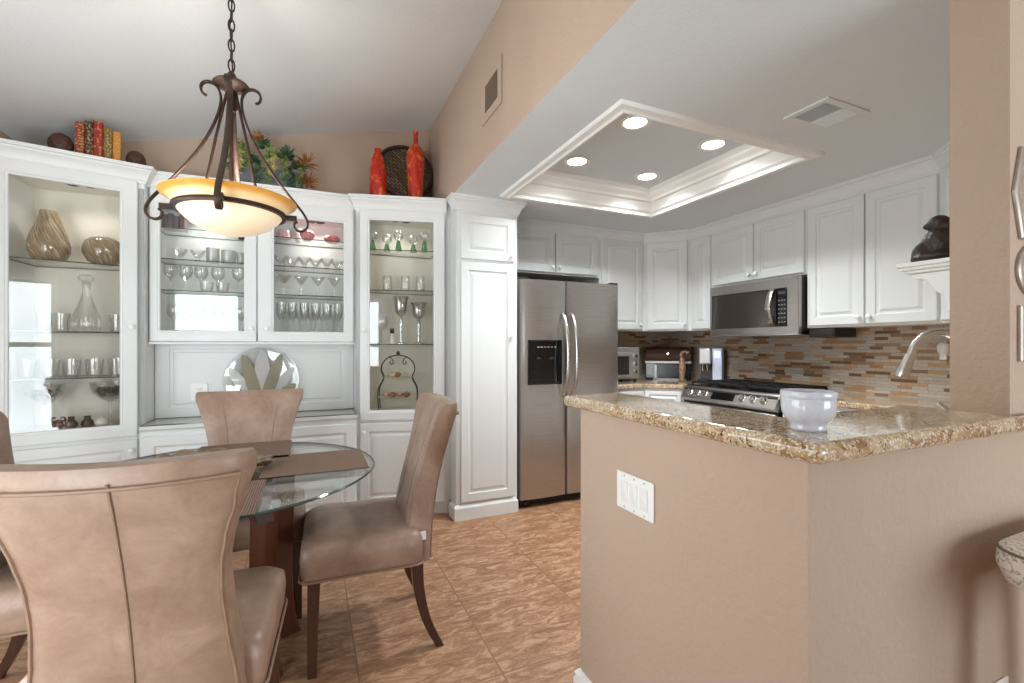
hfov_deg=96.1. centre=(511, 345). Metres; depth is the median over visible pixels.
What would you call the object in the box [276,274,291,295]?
martini glass
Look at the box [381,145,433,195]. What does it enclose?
woven tray
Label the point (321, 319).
glass
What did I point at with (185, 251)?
glass cup
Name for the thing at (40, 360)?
tumbler
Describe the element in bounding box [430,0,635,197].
wall
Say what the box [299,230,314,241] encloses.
dish
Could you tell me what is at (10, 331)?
glass shelf
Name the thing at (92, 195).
display cabinet
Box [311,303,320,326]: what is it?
glass
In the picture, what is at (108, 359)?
tumbler
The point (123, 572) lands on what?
dining chair
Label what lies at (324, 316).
glass
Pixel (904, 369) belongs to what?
kitchen faucet
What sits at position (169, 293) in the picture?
glass shelf
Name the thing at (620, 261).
upper cabinet
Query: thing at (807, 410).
ceramic bowl
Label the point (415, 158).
vase
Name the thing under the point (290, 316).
glass
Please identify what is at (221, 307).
wine glass
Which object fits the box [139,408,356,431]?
countertop
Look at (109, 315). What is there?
tumbler
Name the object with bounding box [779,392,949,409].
countertop
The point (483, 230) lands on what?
pantry cabinet
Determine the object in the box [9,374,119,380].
glass shelf
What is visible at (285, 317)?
glass
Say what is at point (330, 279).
martini glass
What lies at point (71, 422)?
jug
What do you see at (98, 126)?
book
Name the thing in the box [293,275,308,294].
martini glass
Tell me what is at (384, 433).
display cabinet
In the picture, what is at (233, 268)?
wine glass
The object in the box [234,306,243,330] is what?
wine glass
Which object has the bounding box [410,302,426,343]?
candle holder
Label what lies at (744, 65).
ceiling
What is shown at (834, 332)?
cabinet box
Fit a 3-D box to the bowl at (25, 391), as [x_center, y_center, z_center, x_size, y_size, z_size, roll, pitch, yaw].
[-2.678,0.345,2.629,0.192,0.256,0.192,0,0,-24]
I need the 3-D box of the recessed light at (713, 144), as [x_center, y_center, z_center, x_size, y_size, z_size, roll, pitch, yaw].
[1.244,-1.245,2.847,0.188,0.008,0.188,0,0,-24]
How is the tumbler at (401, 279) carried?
on the display cabinet at (384, 433)
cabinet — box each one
[0,138,156,463]
[139,344,356,511]
[148,171,354,343]
[348,193,446,512]
[446,192,526,521]
[517,229,598,281]
[583,238,642,331]
[618,388,683,401]
[639,241,709,332]
[691,235,711,330]
[712,210,806,287]
[783,407,856,416]
[807,173,949,327]
[941,166,949,323]
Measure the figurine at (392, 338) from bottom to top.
0.119 m
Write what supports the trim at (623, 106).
attached to the ceiling at (744, 65)
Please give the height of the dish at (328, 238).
0.053 m
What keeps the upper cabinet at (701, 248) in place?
attached to the wall
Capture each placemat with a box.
[197,440,291,457]
[240,479,265,515]
[259,449,369,478]
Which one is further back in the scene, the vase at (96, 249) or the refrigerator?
the refrigerator
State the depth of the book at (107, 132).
2.72 m
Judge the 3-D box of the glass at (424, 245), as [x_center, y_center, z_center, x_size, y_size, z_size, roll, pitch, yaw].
[-0.663,-0.785,3.488,0.074,0.153,0.073,0,0,-24]
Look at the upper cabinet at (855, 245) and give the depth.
2.91 m
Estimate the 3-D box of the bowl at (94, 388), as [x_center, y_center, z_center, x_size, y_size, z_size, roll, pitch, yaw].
[-2.448,0.345,2.801,0.192,0.256,0.192,0,0,-24]
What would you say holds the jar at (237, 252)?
on the upper cabinet at (327, 213)
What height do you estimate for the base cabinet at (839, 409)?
0.782 m
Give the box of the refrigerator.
[517,277,617,506]
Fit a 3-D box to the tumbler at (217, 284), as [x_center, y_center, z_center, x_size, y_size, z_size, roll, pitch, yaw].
[-1.929,-0.390,3.068,0.080,0.062,0.080,0,0,-24]
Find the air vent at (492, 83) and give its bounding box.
[482,53,501,126]
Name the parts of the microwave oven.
handle, control panel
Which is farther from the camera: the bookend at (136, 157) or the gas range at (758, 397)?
the gas range at (758, 397)
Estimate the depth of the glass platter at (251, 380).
3.15 m
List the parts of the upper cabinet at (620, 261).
door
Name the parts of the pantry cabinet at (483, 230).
moulding, crown moulding, door, door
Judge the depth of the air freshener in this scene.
2.80 m
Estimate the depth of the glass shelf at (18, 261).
2.79 m
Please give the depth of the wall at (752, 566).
1.17 m
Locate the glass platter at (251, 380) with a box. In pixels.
[226,354,295,390]
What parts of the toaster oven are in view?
door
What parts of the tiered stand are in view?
wire leg, wire leg, plate, plate, wire leg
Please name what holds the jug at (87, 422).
in the display cabinet at (92, 195)
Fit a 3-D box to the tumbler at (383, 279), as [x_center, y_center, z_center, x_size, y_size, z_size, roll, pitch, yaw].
[-0.936,-0.471,3.456,0.074,0.117,0.074,0,0,-24]
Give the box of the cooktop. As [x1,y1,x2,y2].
[688,384,779,393]
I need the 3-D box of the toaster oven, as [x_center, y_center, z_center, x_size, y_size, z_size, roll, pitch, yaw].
[0.966,0.173,4.447,0.470,0.325,0.336,0,0,-24]
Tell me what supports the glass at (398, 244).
on the display cabinet at (384, 433)
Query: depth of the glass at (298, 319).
3.38 m
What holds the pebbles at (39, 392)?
in the bowl at (25, 391)
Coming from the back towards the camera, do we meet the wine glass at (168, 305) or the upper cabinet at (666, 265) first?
the upper cabinet at (666, 265)
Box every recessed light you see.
[563,156,590,166]
[618,115,651,130]
[634,171,659,180]
[697,137,729,150]
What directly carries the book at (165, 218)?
on the upper cabinet at (327, 213)
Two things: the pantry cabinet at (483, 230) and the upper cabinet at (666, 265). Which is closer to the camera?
the pantry cabinet at (483, 230)
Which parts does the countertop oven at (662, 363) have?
post, door, lid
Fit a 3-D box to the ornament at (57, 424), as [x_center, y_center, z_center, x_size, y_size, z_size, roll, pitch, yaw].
[-2.594,0.438,2.632,0.063,0.070,0.060,0,0,18]
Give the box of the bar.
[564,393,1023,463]
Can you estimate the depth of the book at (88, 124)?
2.67 m
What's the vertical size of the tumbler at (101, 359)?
0.105 m
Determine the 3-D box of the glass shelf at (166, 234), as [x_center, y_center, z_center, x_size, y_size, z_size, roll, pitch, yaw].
[-1.760,-0.753,3.239,1.171,0.006,0.243,0,0,-24]
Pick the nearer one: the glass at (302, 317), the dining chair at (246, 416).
the dining chair at (246, 416)
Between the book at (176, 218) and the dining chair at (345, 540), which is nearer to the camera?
the dining chair at (345, 540)
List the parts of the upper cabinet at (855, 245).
door, door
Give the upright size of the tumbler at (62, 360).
0.105 m
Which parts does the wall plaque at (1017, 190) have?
relief panel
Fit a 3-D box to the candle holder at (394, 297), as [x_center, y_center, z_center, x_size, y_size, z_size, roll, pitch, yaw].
[-0.835,-0.193,3.457,0.124,0.354,0.124,0,0,-24]
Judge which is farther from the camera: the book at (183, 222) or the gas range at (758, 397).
the gas range at (758, 397)
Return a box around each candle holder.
[392,296,408,343]
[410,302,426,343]
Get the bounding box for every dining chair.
[0,411,27,679]
[0,447,287,682]
[195,388,305,618]
[298,393,458,679]
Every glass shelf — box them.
[9,256,119,270]
[9,330,119,333]
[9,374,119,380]
[161,226,342,248]
[161,258,342,274]
[161,289,342,300]
[370,249,432,258]
[370,290,432,295]
[370,344,432,344]
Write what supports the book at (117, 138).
on the display cabinet at (92, 195)
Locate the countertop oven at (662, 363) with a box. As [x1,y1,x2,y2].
[645,347,691,379]
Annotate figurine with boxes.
[389,328,394,343]
[910,215,949,261]
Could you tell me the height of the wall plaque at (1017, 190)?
0.250 m
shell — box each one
[387,392,396,397]
[401,391,410,396]
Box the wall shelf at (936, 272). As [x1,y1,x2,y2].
[896,257,949,302]
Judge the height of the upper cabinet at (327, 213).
1.068 m
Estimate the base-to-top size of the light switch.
0.114 m
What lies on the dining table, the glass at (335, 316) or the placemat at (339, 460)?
the placemat at (339, 460)
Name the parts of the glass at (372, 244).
stem, globe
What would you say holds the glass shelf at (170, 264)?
attached to the upper cabinet at (327, 213)
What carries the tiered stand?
on the display cabinet at (384, 433)
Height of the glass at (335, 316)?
0.215 m
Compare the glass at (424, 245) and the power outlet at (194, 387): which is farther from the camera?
the glass at (424, 245)
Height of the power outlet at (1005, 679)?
0.116 m
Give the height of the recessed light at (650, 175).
0.008 m
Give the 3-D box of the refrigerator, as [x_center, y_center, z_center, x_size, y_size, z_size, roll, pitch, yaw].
[0.369,0.360,3.950,0.914,1.780,0.786,0,0,-24]
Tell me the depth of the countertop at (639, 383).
4.13 m
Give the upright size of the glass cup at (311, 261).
0.078 m
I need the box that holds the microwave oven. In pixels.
[710,276,808,336]
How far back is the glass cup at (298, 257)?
3.29 m
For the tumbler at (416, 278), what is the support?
on the display cabinet at (384, 433)
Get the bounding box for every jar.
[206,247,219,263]
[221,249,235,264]
[237,252,243,264]
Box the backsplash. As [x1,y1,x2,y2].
[618,325,949,400]
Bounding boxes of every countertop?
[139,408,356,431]
[618,378,701,388]
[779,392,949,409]
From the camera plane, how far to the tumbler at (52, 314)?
2.68 m
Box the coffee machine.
[698,348,726,379]
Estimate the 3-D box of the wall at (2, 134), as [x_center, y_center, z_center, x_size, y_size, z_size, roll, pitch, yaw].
[-2.300,0.000,1.031,0.120,2.500,3.940,0,0,-24]
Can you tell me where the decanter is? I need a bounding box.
[70,274,101,331]
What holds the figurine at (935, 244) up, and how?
on the wall shelf at (936, 272)
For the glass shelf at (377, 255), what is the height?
0.006 m
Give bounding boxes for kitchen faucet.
[894,328,949,409]
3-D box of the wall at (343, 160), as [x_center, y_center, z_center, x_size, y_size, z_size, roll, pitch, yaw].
[-1.964,-0.317,3.440,2.735,3.135,0.200,0,0,-24]
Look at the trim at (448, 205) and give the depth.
3.44 m
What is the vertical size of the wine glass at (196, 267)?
0.176 m
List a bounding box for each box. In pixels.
[278,229,289,239]
[809,327,855,337]
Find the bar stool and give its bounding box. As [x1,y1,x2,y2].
[995,530,1023,589]
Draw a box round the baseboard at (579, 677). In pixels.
[573,668,591,682]
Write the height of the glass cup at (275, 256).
0.078 m
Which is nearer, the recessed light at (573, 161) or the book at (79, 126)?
the book at (79, 126)
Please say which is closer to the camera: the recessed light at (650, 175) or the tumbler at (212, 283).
the tumbler at (212, 283)
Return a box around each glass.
[163,263,177,291]
[166,304,181,328]
[178,265,192,292]
[184,305,199,328]
[194,266,207,293]
[202,305,216,330]
[211,267,224,293]
[220,306,233,329]
[231,267,243,293]
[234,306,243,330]
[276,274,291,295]
[276,302,285,319]
[283,303,292,331]
[288,302,297,331]
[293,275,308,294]
[295,304,304,331]
[300,303,309,320]
[306,304,315,331]
[310,276,325,296]
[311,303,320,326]
[318,304,326,321]
[322,303,331,331]
[327,277,340,297]
[329,305,337,331]
[334,304,342,321]
[370,230,377,251]
[382,234,391,252]
[393,231,402,251]
[408,235,417,252]
[420,231,428,252]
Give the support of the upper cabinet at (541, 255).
attached to the wall
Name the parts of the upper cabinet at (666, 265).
door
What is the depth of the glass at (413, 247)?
3.48 m
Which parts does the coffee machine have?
panel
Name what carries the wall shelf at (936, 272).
attached to the wall at (752, 566)
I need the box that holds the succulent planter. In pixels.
[226,128,320,188]
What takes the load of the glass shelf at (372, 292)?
attached to the display cabinet at (384, 433)
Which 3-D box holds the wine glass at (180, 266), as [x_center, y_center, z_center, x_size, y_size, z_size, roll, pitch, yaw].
[-2.173,-0.447,3.064,0.082,0.176,0.082,0,0,-24]
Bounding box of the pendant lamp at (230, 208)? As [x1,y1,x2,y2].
[143,0,308,239]
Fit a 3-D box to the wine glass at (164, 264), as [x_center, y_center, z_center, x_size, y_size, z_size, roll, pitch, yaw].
[-2.226,-0.447,2.998,0.082,0.176,0.082,0,0,-24]
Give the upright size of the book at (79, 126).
0.222 m
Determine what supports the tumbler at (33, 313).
on the display cabinet at (92, 195)
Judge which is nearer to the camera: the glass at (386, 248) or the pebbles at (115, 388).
the pebbles at (115, 388)
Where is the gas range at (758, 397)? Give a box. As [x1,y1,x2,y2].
[681,379,826,416]
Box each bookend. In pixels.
[47,133,73,150]
[125,151,145,164]
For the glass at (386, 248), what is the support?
on the display cabinet at (384, 433)
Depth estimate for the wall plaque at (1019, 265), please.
1.24 m
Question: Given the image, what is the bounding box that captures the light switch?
[617,470,654,523]
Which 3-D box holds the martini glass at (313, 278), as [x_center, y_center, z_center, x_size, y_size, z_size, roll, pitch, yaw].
[-1.408,-0.430,3.336,0.104,0.143,0.104,0,0,-24]
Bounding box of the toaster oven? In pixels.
[618,347,638,380]
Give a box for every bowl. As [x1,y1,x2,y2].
[19,383,66,429]
[89,382,119,424]
[780,388,837,431]
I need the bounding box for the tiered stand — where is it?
[377,351,418,409]
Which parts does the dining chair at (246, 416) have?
backrest, seat, leg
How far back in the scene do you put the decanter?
2.74 m
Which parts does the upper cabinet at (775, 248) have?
door, door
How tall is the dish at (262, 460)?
0.043 m
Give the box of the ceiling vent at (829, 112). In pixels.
[783,96,869,130]
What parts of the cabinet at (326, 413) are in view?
door, glass, panel, door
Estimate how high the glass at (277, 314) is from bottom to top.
0.215 m
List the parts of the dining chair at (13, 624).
backrest, seat, leg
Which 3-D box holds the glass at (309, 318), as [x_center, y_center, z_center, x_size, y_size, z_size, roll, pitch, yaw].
[-1.488,-0.201,3.409,0.066,0.215,0.066,0,0,-24]
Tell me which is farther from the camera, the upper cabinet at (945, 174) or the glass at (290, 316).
the glass at (290, 316)
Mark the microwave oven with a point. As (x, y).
(773, 307)
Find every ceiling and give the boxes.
[0,0,501,144]
[455,0,949,232]
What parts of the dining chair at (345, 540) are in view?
leg, seat, leg, backrest, leg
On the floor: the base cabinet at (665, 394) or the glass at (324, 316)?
the base cabinet at (665, 394)
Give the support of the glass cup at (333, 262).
on the upper cabinet at (327, 213)
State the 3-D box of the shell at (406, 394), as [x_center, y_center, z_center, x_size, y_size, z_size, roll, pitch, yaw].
[-0.797,0.363,3.463,0.072,0.047,0.047,0,0,-3]
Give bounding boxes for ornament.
[49,416,66,428]
[94,415,108,425]
[678,351,688,380]
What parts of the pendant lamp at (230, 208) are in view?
arm, support rod, arm, lamp shade, cord, rod, arm, support rod, arm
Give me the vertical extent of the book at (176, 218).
0.084 m
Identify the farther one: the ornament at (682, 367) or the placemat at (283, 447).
the ornament at (682, 367)
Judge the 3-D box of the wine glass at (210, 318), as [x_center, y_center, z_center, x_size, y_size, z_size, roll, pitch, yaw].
[-2.050,-0.184,3.119,0.084,0.180,0.084,0,0,-24]
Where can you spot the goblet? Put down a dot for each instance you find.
(382, 329)
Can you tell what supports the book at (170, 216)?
on the upper cabinet at (327, 213)
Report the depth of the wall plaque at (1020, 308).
1.24 m
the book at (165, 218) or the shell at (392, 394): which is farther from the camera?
the shell at (392, 394)
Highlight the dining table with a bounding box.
[122,442,374,680]
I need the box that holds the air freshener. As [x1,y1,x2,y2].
[937,343,949,359]
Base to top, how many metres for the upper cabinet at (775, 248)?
0.562 m
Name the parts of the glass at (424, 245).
stem, globe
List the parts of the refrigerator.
freezer door, handle, handle, fridge door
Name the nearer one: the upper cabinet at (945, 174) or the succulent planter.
the upper cabinet at (945, 174)
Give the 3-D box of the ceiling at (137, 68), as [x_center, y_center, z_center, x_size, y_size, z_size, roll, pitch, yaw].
[0.936,-1.935,0.789,8.250,1.989,7.390,0,0,-24]
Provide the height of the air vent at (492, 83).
0.260 m
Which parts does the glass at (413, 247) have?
globe, stem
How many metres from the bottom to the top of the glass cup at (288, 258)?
0.078 m
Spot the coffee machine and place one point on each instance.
(713, 361)
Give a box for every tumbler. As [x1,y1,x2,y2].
[16,359,37,377]
[32,312,51,330]
[39,359,59,377]
[51,313,70,330]
[61,359,80,376]
[85,358,103,376]
[107,358,119,375]
[108,314,113,331]
[200,281,213,290]
[216,282,229,291]
[382,275,391,291]
[400,275,409,291]
[415,276,424,291]
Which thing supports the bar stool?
on the floor
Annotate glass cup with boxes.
[171,248,187,261]
[189,249,205,262]
[274,254,287,266]
[287,257,298,268]
[297,256,310,268]
[310,259,320,269]
[320,258,333,269]
[332,260,342,271]
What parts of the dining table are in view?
glass, leg, leg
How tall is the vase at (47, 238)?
0.292 m
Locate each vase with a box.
[25,209,71,262]
[81,236,119,266]
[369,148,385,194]
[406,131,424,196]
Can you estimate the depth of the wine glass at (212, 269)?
3.15 m
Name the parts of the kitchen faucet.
lever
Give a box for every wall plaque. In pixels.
[1011,146,1023,239]
[1015,247,1023,293]
[1017,305,1023,361]
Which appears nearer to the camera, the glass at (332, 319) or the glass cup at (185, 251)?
the glass cup at (185, 251)
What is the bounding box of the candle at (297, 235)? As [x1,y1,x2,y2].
[295,228,301,242]
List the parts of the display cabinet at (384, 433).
crown moulding, door, glass door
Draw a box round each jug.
[64,416,77,427]
[80,415,93,426]
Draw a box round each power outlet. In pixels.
[190,383,207,400]
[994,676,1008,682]
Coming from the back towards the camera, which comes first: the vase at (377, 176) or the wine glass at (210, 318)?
the vase at (377, 176)
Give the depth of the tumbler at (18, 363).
2.59 m
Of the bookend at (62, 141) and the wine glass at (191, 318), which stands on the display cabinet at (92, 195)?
the bookend at (62, 141)
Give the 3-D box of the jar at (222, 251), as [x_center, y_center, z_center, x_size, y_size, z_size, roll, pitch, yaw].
[-1.928,-0.603,3.128,0.087,0.090,0.085,0,0,-24]
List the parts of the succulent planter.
trailing stem, trailing stem, trailing stem, trailing stem, planter, trailing stem, trailing stem, trailing stem, trailing stem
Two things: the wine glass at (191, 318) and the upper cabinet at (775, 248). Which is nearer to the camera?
the wine glass at (191, 318)
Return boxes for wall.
[0,130,13,139]
[41,130,429,196]
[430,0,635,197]
[581,0,1023,682]
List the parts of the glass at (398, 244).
globe, stem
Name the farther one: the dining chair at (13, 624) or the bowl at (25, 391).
the bowl at (25, 391)
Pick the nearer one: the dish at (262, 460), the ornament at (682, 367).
the dish at (262, 460)
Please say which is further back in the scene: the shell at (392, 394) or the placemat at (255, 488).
the shell at (392, 394)
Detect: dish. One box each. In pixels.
[156,448,274,466]
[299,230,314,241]
[324,235,339,243]
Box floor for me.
[0,497,580,682]
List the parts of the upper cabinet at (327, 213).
glass door, trim, crown moulding, glass door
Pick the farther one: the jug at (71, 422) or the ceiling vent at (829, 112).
the jug at (71, 422)
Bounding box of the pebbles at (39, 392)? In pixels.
[31,388,55,395]
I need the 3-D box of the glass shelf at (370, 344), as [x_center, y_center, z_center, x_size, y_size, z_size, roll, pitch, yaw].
[-0.849,-0.012,3.474,0.564,0.006,0.316,0,0,-24]
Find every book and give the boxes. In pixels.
[75,121,84,153]
[85,120,92,154]
[93,120,103,156]
[103,127,112,158]
[113,131,121,160]
[162,214,170,230]
[168,213,176,231]
[174,216,181,231]
[179,214,187,232]
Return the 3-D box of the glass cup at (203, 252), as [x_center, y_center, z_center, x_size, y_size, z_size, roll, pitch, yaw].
[-2.088,-0.597,3.058,0.092,0.078,0.092,0,0,-24]
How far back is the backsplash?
3.45 m
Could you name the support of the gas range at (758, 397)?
on the floor
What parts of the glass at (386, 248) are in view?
stem, globe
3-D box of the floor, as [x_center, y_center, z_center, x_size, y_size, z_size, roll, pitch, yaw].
[0.924,1.300,0.817,8.250,0.100,7.450,0,0,-24]
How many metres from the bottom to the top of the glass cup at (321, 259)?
0.078 m
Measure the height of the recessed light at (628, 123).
0.008 m
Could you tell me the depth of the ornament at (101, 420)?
2.71 m
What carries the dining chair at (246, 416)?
on the floor
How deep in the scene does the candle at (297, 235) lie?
3.34 m
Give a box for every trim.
[446,202,449,512]
[499,99,824,218]
[515,144,799,213]
[517,141,949,244]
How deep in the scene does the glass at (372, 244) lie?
3.43 m
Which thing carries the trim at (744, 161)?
attached to the ceiling at (744, 65)
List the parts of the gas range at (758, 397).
control knob, control knob, control knob, oven door, control panel, control knob, control knob, control knob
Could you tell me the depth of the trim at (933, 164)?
3.44 m
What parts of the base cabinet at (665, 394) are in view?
drawer, drawer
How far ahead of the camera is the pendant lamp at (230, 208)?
1.79 m
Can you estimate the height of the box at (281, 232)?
0.067 m
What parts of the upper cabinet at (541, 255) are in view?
door, door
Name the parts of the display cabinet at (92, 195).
door, crown moulding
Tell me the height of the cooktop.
0.020 m
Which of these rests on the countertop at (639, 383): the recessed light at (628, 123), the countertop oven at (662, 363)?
the countertop oven at (662, 363)
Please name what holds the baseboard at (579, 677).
attached to the wall at (752, 566)
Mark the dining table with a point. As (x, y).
(271, 526)
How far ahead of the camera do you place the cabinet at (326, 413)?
3.12 m
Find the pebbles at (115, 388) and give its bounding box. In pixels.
[99,385,119,392]

